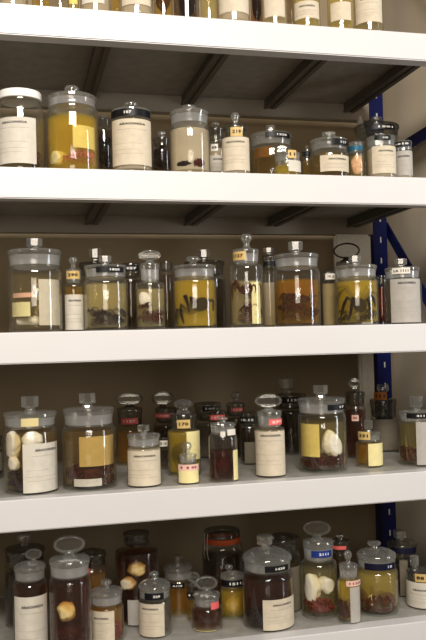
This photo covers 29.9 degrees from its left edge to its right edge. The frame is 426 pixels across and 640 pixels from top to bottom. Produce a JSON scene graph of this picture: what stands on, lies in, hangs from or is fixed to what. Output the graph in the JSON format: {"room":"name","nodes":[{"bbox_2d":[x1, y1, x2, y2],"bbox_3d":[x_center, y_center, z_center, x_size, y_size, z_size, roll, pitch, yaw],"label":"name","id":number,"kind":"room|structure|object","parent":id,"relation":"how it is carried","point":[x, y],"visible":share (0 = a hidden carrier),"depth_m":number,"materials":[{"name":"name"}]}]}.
{"room":"specimen storage room","nodes":[
{"label":"specimen storage room","id":0,"kind":"room"},
{"bbox_2d":[0,0,376,592],"bbox_3d":[-1.240,-0.597,2.321,3.915,3.040,0.100,-1,-2,-14],"label":"wall","id":1,"kind":"structure","parent":0,"point":[57,387],"depth_m":2.52,"materials":[{"name":"paint"}]},
{"bbox_2d":[380,0,425,577],"bbox_3d":[0.690,-0.643,2.453,0.100,3.040,0.560,-1,-2,-14],"label":"wall","id":2,"kind":"structure","parent":0,"point":[404,103],"depth_m":2.55,"materials":[{"name":"paint"}]},
{"bbox_3d":[-0.055,0.889,0.295,5.200,0.100,4.300,-1,-2,-14],"label":"floor","id":3,"kind":"structure","parent":0,"visible":0},
{"bbox_2d":[0,3,425,639],"bbox_3d":[-0.273,-0.184,2.071,1.935,2.153,0.645,-1,-2,-14],"label":"shelving rack","id":4,"kind":"object","parent":3,"relation":"on","point":[163,64],"visible":0.84,"depth_m":1.94,"materials":[{"name":"white metal"}]},
{"bbox_2d":[0,87,44,167],"bbox_3d":[-0.436,-0.423,1.812,0.104,0.183,0.104,-1,-2,-13],"label":"jar","id":5,"kind":"object","parent":4,"relation":"on","point":[17,134],"visible":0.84,"depth_m":1.77,"materials":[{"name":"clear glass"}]},
{"bbox_2d":[4,532,46,626],"bbox_3d":[-0.469,0.644,1.995,0.102,0.222,0.102,-1,-2,-14],"label":"jar","id":6,"kind":"object","parent":4,"relation":"on","point":[23,546],"visible":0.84,"depth_m":1.99,"materials":[{"name":"clear glass"}]},
{"bbox_2d":[3,395,57,493],"bbox_3d":[-0.418,0.282,1.831,0.120,0.214,0.122,-1,-2,-13],"label":"jar","id":7,"kind":"object","parent":4,"relation":"on","point":[40,472],"visible":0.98,"depth_m":1.78,"materials":[{"name":"clear glass"}]},
{"bbox_2d":[6,431,21,457],"bbox_3d":[-0.449,0.282,1.804,0.035,0.066,0.030,-3,-2,43],"label":"cotton wad","id":8,"kind":"object","parent":7,"relation":"in","point":[13,440],"visible":1,"depth_m":1.79,"materials":[{"name":"fabric"}]},
{"bbox_2d":[7,468,22,489],"bbox_3d":[-0.437,0.356,1.812,0.058,0.048,0.098,-1,-2,-28],"label":"arachnid tangle","id":9,"kind":"object","parent":7,"relation":"in","point":[15,481],"visible":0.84,"depth_m":1.79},
{"bbox_2d":[21,431,42,443],"bbox_3d":[-0.406,0.269,1.795,0.048,0.041,0.036,-1,-2,-13],"label":"cotton wad","id":10,"kind":"object","parent":7,"relation":"in","point":[31,437],"visible":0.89,"depth_m":1.78,"materials":[{"name":"fabric"}]},
{"bbox_2d":[12,548,48,639],"bbox_3d":[-0.410,0.631,1.791,0.076,0.234,0.077,-1,-2,-13],"label":"jar","id":11,"kind":"object","parent":4,"relation":"on","point":[30,612],"visible":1,"depth_m":1.76,"materials":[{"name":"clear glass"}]},
{"bbox_2d":[7,238,62,331],"bbox_3d":[-0.403,-0.078,1.809,0.119,0.212,0.119,-1,-2,-12],"label":"jar","id":12,"kind":"object","parent":4,"relation":"on","point":[30,246],"visible":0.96,"depth_m":1.81,"materials":[{"name":"clear glass"}]},
{"bbox_2d":[12,302,30,316],"bbox_3d":[-0.424,-0.023,1.760,0.050,0.032,0.006,-2,-2,26],"label":"paper slip","id":13,"kind":"object","parent":12,"relation":"in","point":[19,309],"visible":1,"depth_m":1.76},
{"bbox_2d":[16,316,58,325],"bbox_3d":[-0.394,0.002,1.790,0.093,0.021,0.021,-1,-2,-13],"label":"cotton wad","id":14,"kind":"object","parent":12,"relation":"in","point":[27,320],"visible":0.53,"depth_m":1.78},
{"bbox_2d":[38,279,59,324],"bbox_3d":[-0.361,-0.039,1.776,0.009,0.102,0.059,-3,-2,38],"label":"paper slip","id":15,"kind":"object","parent":12,"relation":"in","point":[49,302],"visible":1,"depth_m":1.77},
{"bbox_2d":[49,535,91,623],"bbox_3d":[-0.320,0.614,1.789,0.092,0.264,0.092,-1,-2,-11],"label":"jar","id":16,"kind":"object","parent":4,"relation":"on","point":[72,577],"visible":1,"depth_m":1.78,"materials":[{"name":"clear glass"}]},
{"bbox_2d":[57,601,75,621],"bbox_3d":[-0.323,0.642,1.761,0.040,0.044,0.033,-1,-2,-11],"label":"cotton wad","id":17,"kind":"object","parent":16,"relation":"in","point":[66,610],"visible":1,"depth_m":1.75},
{"bbox_2d":[52,619,89,639],"bbox_3d":[-0.315,0.702,1.781,0.076,0.062,0.080,-2,-2,32],"label":"arachnid tangle","id":18,"kind":"object","parent":16,"relation":"in","point":[68,630],"visible":1,"depth_m":1.76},
{"bbox_2d":[46,85,98,167],"bbox_3d":[-0.325,-0.437,1.848,0.120,0.207,0.120,-1,-2,-10],"label":"jar","id":19,"kind":"object","parent":4,"relation":"on","point":[67,86],"visible":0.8,"depth_m":1.85,"materials":[{"name":"clear glass"}]},
{"bbox_2d":[62,149,96,168],"bbox_3d":[-0.309,-0.368,1.837,0.078,0.034,0.103,-2,-2,23],"label":"specimen","id":20,"kind":"object","parent":19,"relation":"in","point":[75,160],"visible":0.98,"depth_m":1.82},
{"bbox_2d":[72,124,94,150],"bbox_3d":[-0.291,-0.414,1.808,0.057,0.051,0.008,0,-2,-41],"label":"paper slip","id":21,"kind":"object","parent":19,"relation":"in","point":[83,136],"visible":1,"depth_m":1.80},
{"bbox_2d":[64,257,83,330],"bbox_3d":[-0.320,-0.059,1.839,0.043,0.172,0.044,-1,-2,-10],"label":"bottle","id":22,"kind":"object","parent":4,"relation":"on","point":[74,303],"visible":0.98,"depth_m":1.82,"materials":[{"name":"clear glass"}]},
{"bbox_2d":[62,393,116,488],"bbox_3d":[-0.289,0.279,1.864,0.124,0.216,0.124,-1,-2,-9],"label":"jar","id":23,"kind":"object","parent":4,"relation":"on","point":[77,407],"visible":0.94,"depth_m":1.86,"materials":[{"name":"clear glass"}]},
{"bbox_2d":[74,478,101,486],"bbox_3d":[-0.283,0.368,1.808,0.063,0.017,0.010,-1,-2,-4],"label":"paper slip","id":24,"kind":"object","parent":23,"relation":"in","point":[77,482],"visible":1,"depth_m":1.80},
{"bbox_2d":[66,461,113,484],"bbox_3d":[-0.286,0.351,1.859,0.111,0.053,0.108,-1,-2,-9],"label":"arachnid tangle","id":25,"kind":"object","parent":23,"relation":"in","point":[73,472],"visible":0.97,"depth_m":1.82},
{"bbox_2d":[79,434,113,466],"bbox_3d":[-0.262,0.298,1.823,0.085,0.067,0.019,0,-2,-33],"label":"paper slip","id":26,"kind":"object","parent":23,"relation":"in","point":[97,450],"visible":1,"depth_m":1.81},
{"bbox_2d":[77,548,107,621],"bbox_3d":[-0.297,0.658,1.969,0.073,0.184,0.074,-1,-2,-9],"label":"jar","id":27,"kind":"object","parent":4,"relation":"on","point":[92,566],"visible":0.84,"depth_m":1.96,"materials":[{"name":"clear glass"}]},
{"bbox_2d":[80,0,109,10],"bbox_3d":[-0.274,-0.809,1.848,0.071,0.228,0.071,-1,-2,-8],"label":"jar","id":28,"kind":"object","parent":4,"relation":"on","point":[85,4],"visible":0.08,"depth_m":1.82,"materials":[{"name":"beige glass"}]},
{"bbox_2d":[79,248,113,329],"bbox_3d":[-0.305,-0.076,2.082,0.088,0.218,0.088,-1,-2,-8],"label":"jar","id":29,"kind":"object","parent":4,"relation":"on","point":[88,262],"visible":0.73,"depth_m":2.08,"materials":[{"name":"clear glass"}]},
{"bbox_2d":[96,115,111,132],"bbox_3d":[-0.279,-0.426,2.045,0.041,0.194,0.041,-1,-2,-8],"label":"jar","id":30,"kind":"object","parent":4,"relation":"on","point":[100,119],"visible":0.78,"depth_m":2.04,"materials":[{"name":"clear glass"}]},
{"bbox_2d":[96,133,111,165],"bbox_3d":[-0.279,-0.434,2.045,0.040,0.080,0.039,-1,-2,-7],"label":"arachnid tangle","id":31,"kind":"object","parent":30,"relation":"in","point":[104,157],"visible":0.98,"depth_m":2.03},
{"bbox_2d":[89,579,123,639],"bbox_3d":[-0.248,0.676,1.861,0.078,0.139,0.079,-1,-2,-8],"label":"jar","id":32,"kind":"object","parent":4,"relation":"on","point":[102,627],"visible":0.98,"depth_m":1.82,"materials":[{"name":"clear glass"}]},
{"bbox_2d":[84,255,128,330],"bbox_3d":[-0.246,-0.061,1.837,0.100,0.172,0.100,-1,-2,-8],"label":"jar","id":33,"kind":"object","parent":4,"relation":"on","point":[105,267],"visible":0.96,"depth_m":1.82,"materials":[{"name":"clear glass"}]},
{"bbox_2d":[86,307,125,326],"bbox_3d":[-0.241,-0.008,1.831,0.084,0.045,0.086,-2,-2,16],"label":"arachnid tangle","id":34,"kind":"object","parent":33,"relation":"in","point":[104,318],"visible":1,"depth_m":1.80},
{"bbox_2d":[115,393,145,463],"bbox_3d":[-0.227,0.297,2.195,0.082,0.194,0.082,-1,-2,-6],"label":"jar","id":35,"kind":"object","parent":4,"relation":"on","point":[123,420],"visible":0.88,"depth_m":2.18,"materials":[{"name":"clear glass"}]},
{"bbox_2d":[111,101,152,170],"bbox_3d":[-0.191,-0.424,1.879,0.096,0.175,0.097,-1,-2,-6],"label":"jar","id":36,"kind":"object","parent":4,"relation":"on","point":[131,149],"visible":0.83,"depth_m":1.84,"materials":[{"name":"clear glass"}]},
{"bbox_2d":[119,0,153,13],"bbox_3d":[-0.182,-0.819,1.875,0.080,0.244,0.080,-1,-2,-5],"label":"jar","id":37,"kind":"object","parent":4,"relation":"on","point":[135,6],"visible":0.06,"depth_m":1.84,"materials":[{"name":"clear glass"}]},
{"bbox_2d":[115,529,159,624],"bbox_3d":[-0.190,0.639,2.001,0.110,0.218,0.110,-1,-2,-6],"label":"jar","id":38,"kind":"object","parent":4,"relation":"on","point":[133,613],"visible":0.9,"depth_m":1.95,"materials":[{"name":"clear glass"}]},
{"bbox_2d":[127,561,145,576],"bbox_3d":[-0.189,0.614,1.970,0.046,0.036,0.037,-1,-2,-6],"label":"cotton wad","id":39,"kind":"object","parent":38,"relation":"in","point":[136,568],"visible":1,"depth_m":1.96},
{"bbox_2d":[121,588,154,614],"bbox_3d":[-0.188,0.706,2.000,0.074,0.066,0.087,-3,-2,36],"label":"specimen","id":40,"kind":"object","parent":38,"relation":"in","point":[134,594],"visible":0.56,"depth_m":1.98},
{"bbox_2d":[127,424,160,485],"bbox_3d":[-0.161,0.314,1.861,0.079,0.138,0.080,-1,-2,-5],"label":"jar","id":41,"kind":"object","parent":4,"relation":"on","point":[143,461],"visible":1,"depth_m":1.83,"materials":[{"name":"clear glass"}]},
{"bbox_2d":[136,254,165,329],"bbox_3d":[-0.146,-0.070,1.853,0.067,0.185,0.067,-1,-2,-4],"label":"jar","id":42,"kind":"object","parent":4,"relation":"on","point":[160,254],"visible":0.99,"depth_m":1.85,"materials":[{"name":"clear glass"}]},
{"bbox_2d":[138,302,163,324],"bbox_3d":[-0.142,-0.014,1.847,0.055,0.053,0.057,-2,-2,32],"label":"arachnid tangle","id":43,"kind":"object","parent":42,"relation":"in","point":[153,317],"visible":1,"depth_m":1.83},
{"bbox_2d":[138,571,171,636],"bbox_3d":[-0.139,0.671,1.903,0.078,0.145,0.079,-1,-2,-5],"label":"jar","id":44,"kind":"object","parent":4,"relation":"on","point":[151,617],"visible":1,"depth_m":1.87,"materials":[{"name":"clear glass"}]},
{"bbox_2d":[153,131,169,170],"bbox_3d":[-0.130,-0.407,2.043,0.046,0.148,0.046,-1,-2,-3],"label":"jar","id":45,"kind":"object","parent":4,"relation":"on","point":[156,138],"visible":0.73,"depth_m":2.04,"materials":[{"name":"clear glass"}]},
{"bbox_2d":[153,145,170,167],"bbox_3d":[-0.130,-0.417,2.039,0.046,0.058,0.039,-1,-2,-3],"label":"liquid","id":46,"kind":"object","parent":45,"relation":"in","point":[161,162],"visible":0.99,"depth_m":2.03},
{"bbox_2d":[167,399,200,474],"bbox_3d":[-0.073,0.291,1.998,0.082,0.187,0.082,-1,-2,-2],"label":"jar","id":47,"kind":"object","parent":4,"relation":"on","point":[193,437],"visible":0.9,"depth_m":1.97,"materials":[{"name":"clear glass"}]},
{"bbox_2d":[172,441,196,470],"bbox_3d":[-0.072,0.339,1.998,0.056,0.074,0.065,-2,-2,28],"label":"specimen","id":48,"kind":"object","parent":47,"relation":"in","point":[177,449],"visible":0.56,"depth_m":1.98},
{"bbox_2d":[177,442,198,482],"bbox_3d":[-0.058,0.333,1.870,0.052,0.095,0.052,-1,-2,-2],"label":"jar","id":49,"kind":"object","parent":4,"relation":"on","point":[187,473],"visible":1,"depth_m":1.85,"materials":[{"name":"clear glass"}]},
{"bbox_2d":[170,104,210,171],"bbox_3d":[-0.055,-0.425,1.901,0.095,0.171,0.095,-1,-2,-1],"label":"jar","id":50,"kind":"object","parent":4,"relation":"on","point":[187,143],"visible":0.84,"depth_m":1.86,"materials":[{"name":"clear glass"}]},
{"bbox_2d":[173,256,216,328],"bbox_3d":[-0.043,-0.065,1.896,0.102,0.170,0.102,-1,-2,-1],"label":"jar","id":51,"kind":"object","parent":4,"relation":"on","point":[189,264],"visible":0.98,"depth_m":1.89,"materials":[{"name":"clear glass"}]},
{"bbox_2d":[175,295,213,324],"bbox_3d":[-0.043,-0.024,1.890,0.093,0.069,0.090,-1,-2,-1],"label":"spider","id":52,"kind":"object","parent":51,"relation":"in","point":[198,305],"visible":1,"depth_m":1.86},
{"bbox_2d":[184,249,226,327],"bbox_3d":[-0.022,-0.080,2.133,0.112,0.214,0.112,-1,-2,-1],"label":"jar","id":53,"kind":"object","parent":4,"relation":"on","point":[190,274],"visible":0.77,"depth_m":2.13,"materials":[{"name":"clear glass"}]},
{"bbox_2d":[194,401,222,456],"bbox_3d":[-0.014,0.313,2.305,0.081,0.156,0.081,-1,-2,-1],"label":"jar","id":54,"kind":"object","parent":4,"relation":"on","point":[207,447],"visible":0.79,"depth_m":2.27,"materials":[{"name":"clear glass"}]},
{"bbox_2d":[207,122,223,171],"bbox_3d":[0.008,-0.421,2.046,0.046,0.168,0.047,-2,-2,0],"label":"jar","id":55,"kind":"object","parent":4,"relation":"on","point":[215,153],"visible":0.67,"depth_m":2.02,"materials":[{"name":"clear glass"}]},
{"bbox_2d":[202,525,243,608],"bbox_3d":[0.026,0.646,2.092,0.107,0.198,0.108,-1,-2,0],"label":"jar","id":56,"kind":"object","parent":4,"relation":"on","point":[220,530],"visible":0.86,"depth_m":2.06,"materials":[{"name":"clear glass"}]},
{"bbox_2d":[208,561,238,600],"bbox_3d":[0.026,0.684,2.094,0.081,0.106,0.076,-1,-2,0],"label":"specimen","id":57,"kind":"object","parent":56,"relation":"in","point":[220,567],"visible":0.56,"depth_m":2.07},
{"bbox_2d":[209,417,237,479],"bbox_3d":[0.024,0.305,1.894,0.069,0.149,0.070,-2,-2,0],"label":"jar","id":58,"kind":"object","parent":4,"relation":"on","point":[229,431],"visible":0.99,"depth_m":1.87,"materials":[{"name":"clear glass"}]},
{"bbox_2d":[213,450,232,475],"bbox_3d":[0.025,0.340,1.895,0.050,0.062,0.048,-1,-2,0],"label":"specimen","id":59,"kind":"object","parent":58,"relation":"in","point":[223,462],"visible":0.99,"depth_m":1.88},
{"bbox_2d":[220,564,245,613],"bbox_3d":[0.049,0.678,2.002,0.063,0.127,0.063,-2,-2,1],"label":"jar","id":60,"kind":"object","parent":4,"relation":"on","point":[237,583],"visible":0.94,"depth_m":1.98,"materials":[{"name":"clear glass"}]},
{"bbox_2d":[225,596,240,612],"bbox_3d":[0.050,0.713,2.000,0.042,0.040,0.042,-2,-2,1],"label":"specimen","id":61,"kind":"object","parent":60,"relation":"in","point":[232,604],"visible":1,"depth_m":1.99},
{"bbox_2d":[217,0,249,20],"bbox_3d":[0.047,-0.824,1.925,0.077,0.246,0.077,-2,-2,2],"label":"jar","id":62,"kind":"object","parent":4,"relation":"on","point":[227,9],"visible":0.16,"depth_m":1.89,"materials":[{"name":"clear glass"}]},
{"bbox_2d":[222,112,250,172],"bbox_3d":[0.055,-0.420,1.924,0.067,0.158,0.068,-2,-2,2],"label":"bottle","id":63,"kind":"object","parent":4,"relation":"on","point":[235,149],"visible":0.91,"depth_m":1.90,"materials":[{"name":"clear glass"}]},
{"bbox_2d":[230,234,263,327],"bbox_3d":[0.080,-0.094,1.915,0.079,0.225,0.079,-2,-2,2],"label":"jar","id":64,"kind":"object","parent":4,"relation":"on","point":[240,255],"visible":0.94,"depth_m":1.90,"materials":[{"name":"clear glass"}]},
{"bbox_2d":[231,280,261,303],"bbox_3d":[0.080,-0.067,1.904,0.073,0.057,0.058,-2,-2,2],"label":"spider","id":65,"kind":"object","parent":64,"relation":"in","point":[247,289],"visible":0.93,"depth_m":1.89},
{"bbox_2d":[237,301,262,323],"bbox_3d":[0.087,-0.018,1.907,0.063,0.053,0.063,-2,-2,2],"label":"arachnid tangle","id":66,"kind":"object","parent":64,"relation":"in","point":[245,317],"visible":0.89,"depth_m":1.89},
{"bbox_2d":[251,282,260,323],"bbox_3d":[0.102,-0.041,1.884,0.026,0.098,0.003,0,-2,-35],"label":"paper slip","id":67,"kind":"object","parent":64,"relation":"in","point":[255,295],"visible":1,"depth_m":1.88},
{"bbox_2d":[240,411,257,462],"bbox_3d":[0.098,0.314,2.143,0.051,0.140,0.051,-2,-2,2],"label":"jar","id":68,"kind":"object","parent":4,"relation":"on","point":[250,452],"visible":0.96,"depth_m":2.12,"materials":[{"name":"clear glass"}]},
{"bbox_2d":[242,533,293,630],"bbox_3d":[0.133,0.632,1.948,0.124,0.212,0.125,-2,-2,3],"label":"jar","id":69,"kind":"object","parent":4,"relation":"on","point":[277,614],"visible":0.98,"depth_m":1.89,"materials":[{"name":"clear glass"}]},
{"bbox_2d":[245,606,262,626],"bbox_3d":[0.105,0.711,1.938,0.053,0.039,0.104,-1,-2,-11],"label":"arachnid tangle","id":70,"kind":"object","parent":69,"relation":"in","point":[254,616],"visible":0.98,"depth_m":1.91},
{"bbox_2d":[262,247,277,325],"bbox_3d":[0.149,-0.084,2.095,0.037,0.210,0.037,-2,-2,4],"label":"jar","id":71,"kind":"object","parent":4,"relation":"on","point":[270,303],"visible":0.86,"depth_m":2.08,"materials":[{"name":"clear glass"}]},
{"bbox_2d":[255,394,285,475],"bbox_3d":[0.139,0.279,1.948,0.073,0.197,0.074,-2,-2,4],"label":"jar","id":72,"kind":"object","parent":4,"relation":"on","point":[269,443],"visible":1,"depth_m":1.92,"materials":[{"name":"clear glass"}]},
{"bbox_2d":[262,0,284,21],"bbox_3d":[0.148,-0.811,1.946,0.061,0.214,0.061,-2,-2,5],"label":"jar","id":73,"kind":"object","parent":4,"relation":"on","point":[271,7],"visible":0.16,"depth_m":1.92,"materials":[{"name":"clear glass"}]},
{"bbox_2d":[267,532,301,610],"bbox_3d":[0.182,0.645,2.057,0.087,0.190,0.087,-2,-2,5],"label":"jar","id":74,"kind":"object","parent":4,"relation":"on","point":[295,583],"visible":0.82,"depth_m":2.03,"materials":[{"name":"clear glass"}]},
{"bbox_2d":[274,146,300,171],"bbox_3d":[0.181,-0.385,1.942,0.065,0.082,0.066,-2,-2,6],"label":"jar","id":75,"kind":"object","parent":4,"relation":"on","point":[294,165],"visible":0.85,"depth_m":1.91,"materials":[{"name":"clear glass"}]},
{"bbox_2d":[275,378,306,450],"bbox_3d":[0.227,0.278,2.330,0.093,0.216,0.093,-2,-2,5],"label":"jar","id":76,"kind":"object","parent":4,"relation":"on","point":[284,399],"visible":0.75,"depth_m":2.30,"materials":[{"name":"clear glass"}]},
{"bbox_2d":[274,241,320,326],"bbox_3d":[0.206,-0.088,1.956,0.112,0.207,0.112,-2,-2,6],"label":"jar","id":77,"kind":"object","parent":4,"relation":"on","point":[299,252],"visible":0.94,"depth_m":1.96,"materials":[{"name":"clear glass"}]},
{"bbox_2d":[278,292,318,322],"bbox_3d":[0.209,-0.031,1.951,0.099,0.074,0.096,-2,-2,6],"label":"arachnid tangle","id":78,"kind":"object","parent":77,"relation":"in","point":[294,308],"visible":1,"depth_m":1.92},
{"bbox_2d":[293,0,320,25],"bbox_3d":[0.229,-0.813,1.963,0.066,0.216,0.066,-2,-2,7],"label":"jar","id":79,"kind":"object","parent":4,"relation":"on","point":[307,8],"visible":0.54,"depth_m":1.93,"materials":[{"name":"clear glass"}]},
{"bbox_2d":[301,520,337,616],"bbox_3d":[0.265,0.619,2.003,0.089,0.234,0.089,-2,-2,7],"label":"jar","id":80,"kind":"object","parent":4,"relation":"on","point":[314,554],"visible":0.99,"depth_m":1.98,"materials":[{"name":"clear glass"}]},
{"bbox_2d":[304,573,320,601],"bbox_3d":[0.247,0.665,1.982,0.041,0.075,0.034,-2,-2,7],"label":"cotton wad","id":81,"kind":"object","parent":80,"relation":"in","point":[312,589],"visible":1,"depth_m":1.97,"materials":[{"name":"fabric"}]},
{"bbox_2d":[303,597,334,614],"bbox_3d":[0.267,0.705,1.992,0.076,0.045,0.069,-1,-2,-30],"label":"arachnid tangle","id":82,"kind":"object","parent":80,"relation":"in","point":[321,605],"visible":0.97,"depth_m":1.97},
{"bbox_2d":[318,576,334,594],"bbox_3d":[0.278,0.656,1.979,0.039,0.045,0.033,-2,-2,33],"label":"cotton wad","id":83,"kind":"object","parent":80,"relation":"in","point":[326,584],"visible":1,"depth_m":1.97,"materials":[{"name":"fabric"}]},
{"bbox_2d":[297,385,346,470],"bbox_3d":[0.275,0.270,2.011,0.120,0.212,0.120,-2,-2,8],"label":"jar","id":84,"kind":"object","parent":4,"relation":"on","point":[336,406],"visible":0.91,"depth_m":2.00,"materials":[{"name":"clear glass"}]},
{"bbox_2d":[301,423,319,456],"bbox_3d":[0.238,0.297,1.975,0.008,0.080,0.058,0,-2,-44],"label":"paper slip","id":85,"kind":"object","parent":84,"relation":"in","point":[310,441],"visible":1,"depth_m":1.97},
{"bbox_2d":[301,452,344,468],"bbox_3d":[0.276,0.349,2.004,0.103,0.038,0.102,0,-2,-38],"label":"arachnid tangle","id":86,"kind":"object","parent":84,"relation":"in","point":[324,461],"visible":0.98,"depth_m":1.97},
{"bbox_2d":[321,430,341,456],"bbox_3d":[0.294,0.305,1.978,0.050,0.067,0.040,-1,-2,-16],"label":"cotton wad","id":87,"kind":"object","parent":84,"relation":"in","point":[331,444],"visible":1,"depth_m":1.96,"materials":[{"name":"fabric"}]},
{"bbox_2d":[321,271,336,325],"bbox_3d":[0.300,-0.055,2.068,0.036,0.144,0.036,-2,-2,8],"label":"jar","id":88,"kind":"object","parent":4,"relation":"on","point":[329,316],"visible":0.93,"depth_m":2.05,"materials":[{"name":"clear glass"}]},
{"bbox_2d":[310,131,348,172],"bbox_3d":[0.290,-0.407,1.996,0.096,0.122,0.097,-2,-2,9],"label":"jar","id":89,"kind":"object","parent":4,"relation":"on","point":[333,162],"visible":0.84,"depth_m":1.95,"materials":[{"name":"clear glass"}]},
{"bbox_2d":[327,1,354,25],"bbox_3d":[0.318,-0.825,2.001,0.067,0.238,0.067,-2,-2,10],"label":"jar","id":90,"kind":"object","parent":4,"relation":"on","point":[341,10],"visible":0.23,"depth_m":1.97,"materials":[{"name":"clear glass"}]},
{"bbox_2d":[333,243,359,276],"bbox_3d":[0.372,-0.098,2.210,0.074,0.233,0.074,-2,-2,10],"label":"jar","id":91,"kind":"object","parent":4,"relation":"on","point":[345,259],"visible":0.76,"depth_m":2.21,"materials":[{"name":"clear glass"}]},
{"bbox_2d":[337,550,360,622],"bbox_3d":[0.332,0.648,1.951,0.056,0.170,0.056,-2,-2,9],"label":"bottle","id":92,"kind":"object","parent":4,"relation":"on","point":[355,594],"visible":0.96,"depth_m":1.93,"materials":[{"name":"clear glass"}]},
{"bbox_2d":[338,597,350,618],"bbox_3d":[0.324,0.701,1.946,0.034,0.047,0.048,-1,-2,-18],"label":"arachnid tangle","id":93,"kind":"object","parent":92,"relation":"in","point":[344,610],"visible":0.99,"depth_m":1.94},
{"bbox_2d":[333,234,372,324],"bbox_3d":[0.433,-0.120,2.467,0.119,0.289,0.022,-1,-2,-14],"label":"sheet","id":94,"kind":"object","parent":4,"relation":"on","point":[362,241],"visible":0.56,"depth_m":2.46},
{"bbox_2d":[335,255,378,324],"bbox_3d":[0.358,-0.073,1.992,0.105,0.173,0.105,-2,-2,10],"label":"jar","id":95,"kind":"object","parent":4,"relation":"on","point":[352,264],"visible":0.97,"depth_m":1.99,"materials":[{"name":"clear glass"}]},
{"bbox_2d":[337,285,376,320],"bbox_3d":[0.361,-0.044,1.981,0.096,0.091,0.078,-1,-2,-10],"label":"spider","id":96,"kind":"object","parent":95,"relation":"in","point":[359,303],"visible":1,"depth_m":1.96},
{"bbox_2d":[338,309,376,321],"bbox_3d":[0.358,-0.011,1.983,0.095,0.030,0.084,-2,-2,10],"label":"arachnid tangle","id":97,"kind":"object","parent":95,"relation":"in","point":[360,316],"visible":0.96,"depth_m":1.96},
{"bbox_2d":[356,116,367,175],"bbox_3d":[0.446,-0.476,2.388,0.036,0.275,0.039,-2,-2,7],"label":"jar","id":98,"kind":"object","parent":4,"relation":"on","point":[361,133],"visible":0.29,"depth_m":2.37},
{"bbox_2d":[358,353,374,444],"bbox_3d":[0.474,0.235,2.465,0.048,0.298,0.022,-1,-2,-14],"label":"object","id":99,"kind":"object","parent":4,"relation":"on","point":[365,360],"visible":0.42,"depth_m":2.46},
{"bbox_2d":[354,0,383,25],"bbox_3d":[0.389,-0.827,2.005,0.071,0.238,0.072,-2,-2,12],"label":"jar","id":100,"kind":"object","parent":4,"relation":"on","point":[365,10],"visible":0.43,"depth_m":1.97,"materials":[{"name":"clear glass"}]},
{"bbox_2d":[356,428,382,465],"bbox_3d":[0.401,0.316,2.054,0.068,0.116,0.069,-2,-2,11],"label":"jar","id":101,"kind":"object","parent":4,"relation":"on","point":[375,451],"visible":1,"depth_m":2.02,"materials":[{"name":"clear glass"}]},
{"bbox_2d":[354,116,398,175],"bbox_3d":[0.462,-0.456,2.246,0.125,0.226,0.127,-2,-2,12],"label":"jar","id":102,"kind":"object","parent":4,"relation":"on","point":[373,125],"visible":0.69,"depth_m":2.24,"materials":[{"name":"clear glass"}]},
{"bbox_2d":[356,540,398,614],"bbox_3d":[0.415,0.646,2.021,0.104,0.172,0.104,-2,-2,11],"label":"jar","id":103,"kind":"object","parent":4,"relation":"on","point":[373,567],"visible":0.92,"depth_m":1.98,"materials":[{"name":"clear glass"}]},
{"bbox_2d":[360,585,395,611],"bbox_3d":[0.413,0.700,2.014,0.089,0.044,0.094,-1,-2,-27],"label":"spider","id":104,"kind":"object","parent":103,"relation":"in","point":[382,598],"visible":0.93,"depth_m":1.98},
{"bbox_2d":[366,133,396,176],"bbox_3d":[0.425,-0.409,2.017,0.074,0.122,0.075,-2,-2,12],"label":"jar","id":105,"kind":"object","parent":4,"relation":"on","point":[381,160],"visible":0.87,"depth_m":1.98,"materials":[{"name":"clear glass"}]},
{"bbox_2d":[370,384,398,449],"bbox_3d":[0.499,0.283,2.335,0.080,0.191,0.080,-2,-2,12],"label":"jar","id":106,"kind":"object","parent":4,"relation":"on","point":[387,428],"visible":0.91,"depth_m":2.30,"materials":[{"name":"clear glass"}]},
{"bbox_2d":[387,529,416,595],"bbox_3d":[0.511,0.651,2.154,0.081,0.166,0.082,-2,-2,13],"label":"jar","id":107,"kind":"object","parent":4,"relation":"on","point":[403,560],"visible":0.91,"depth_m":2.12,"materials":[{"name":"clear glass"}]},
{"bbox_2d":[384,258,422,323],"bbox_3d":[0.478,-0.072,2.014,0.093,0.164,0.094,-2,-2,13],"label":"jar","id":108,"kind":"object","parent":4,"relation":"on","point":[405,293],"visible":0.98,"depth_m":1.97,"materials":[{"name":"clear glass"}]},
{"bbox_2d":[394,140,412,176],"bbox_3d":[0.487,-0.403,2.037,0.045,0.107,0.045,-2,-2,14],"label":"jar","id":109,"kind":"object","parent":4,"relation":"on","point":[404,161],"visible":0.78,"depth_m":2.02,"materials":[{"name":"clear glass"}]},
{"bbox_2d":[398,396,425,464],"bbox_3d":[0.531,0.284,2.069,0.100,0.174,0.101,-2,-2,14],"label":"jar","id":110,"kind":"object","parent":4,"relation":"on","point":[420,426],"visible":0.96,"depth_m":2.02,"materials":[{"name":"clear glass"}]},
{"bbox_2d":[400,445,416,461],"bbox_3d":[0.514,0.342,2.061,0.055,0.041,0.083,-1,-2,-19],"label":"arachnid tangle","id":111,"kind":"object","parent":110,"relation":"in","point":[408,453],"visible":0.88,"depth_m":2.04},
{"bbox_2d":[406,555,425,608],"bbox_3d":[0.540,0.669,2.053,0.087,0.123,0.088,-2,-2,14],"label":"jar","id":112,"kind":"object","parent":4,"relation":"on","point":[415,586],"visible":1,"depth_m":2.02,"materials":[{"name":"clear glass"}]},
{"label":"jar","id":113,"kind":"object","parent":4,"relation":"on","visible":0},
{"bbox_2d":[377,286,386,321],"bbox_3d":[0.443,-0.042,2.090,0.026,0.093,0.023,-2,-2,12],"label":"specimen","id":114,"kind":"object","parent":113,"relation":"in","point":[382,303],"visible":0.98,"depth_m":2.08},
{"label":"jar","id":115,"kind":"object","parent":4,"relation":"on","visible":0},
{"bbox_2d":[178,0,195,15],"bbox_3d":[-0.063,-0.767,1.895,0.044,0.089,0.042,-3,-2,39],"label":"specimen","id":116,"kind":"object","parent":115,"relation":"in","point":[187,7],"visible":0.99,"depth_m":1.88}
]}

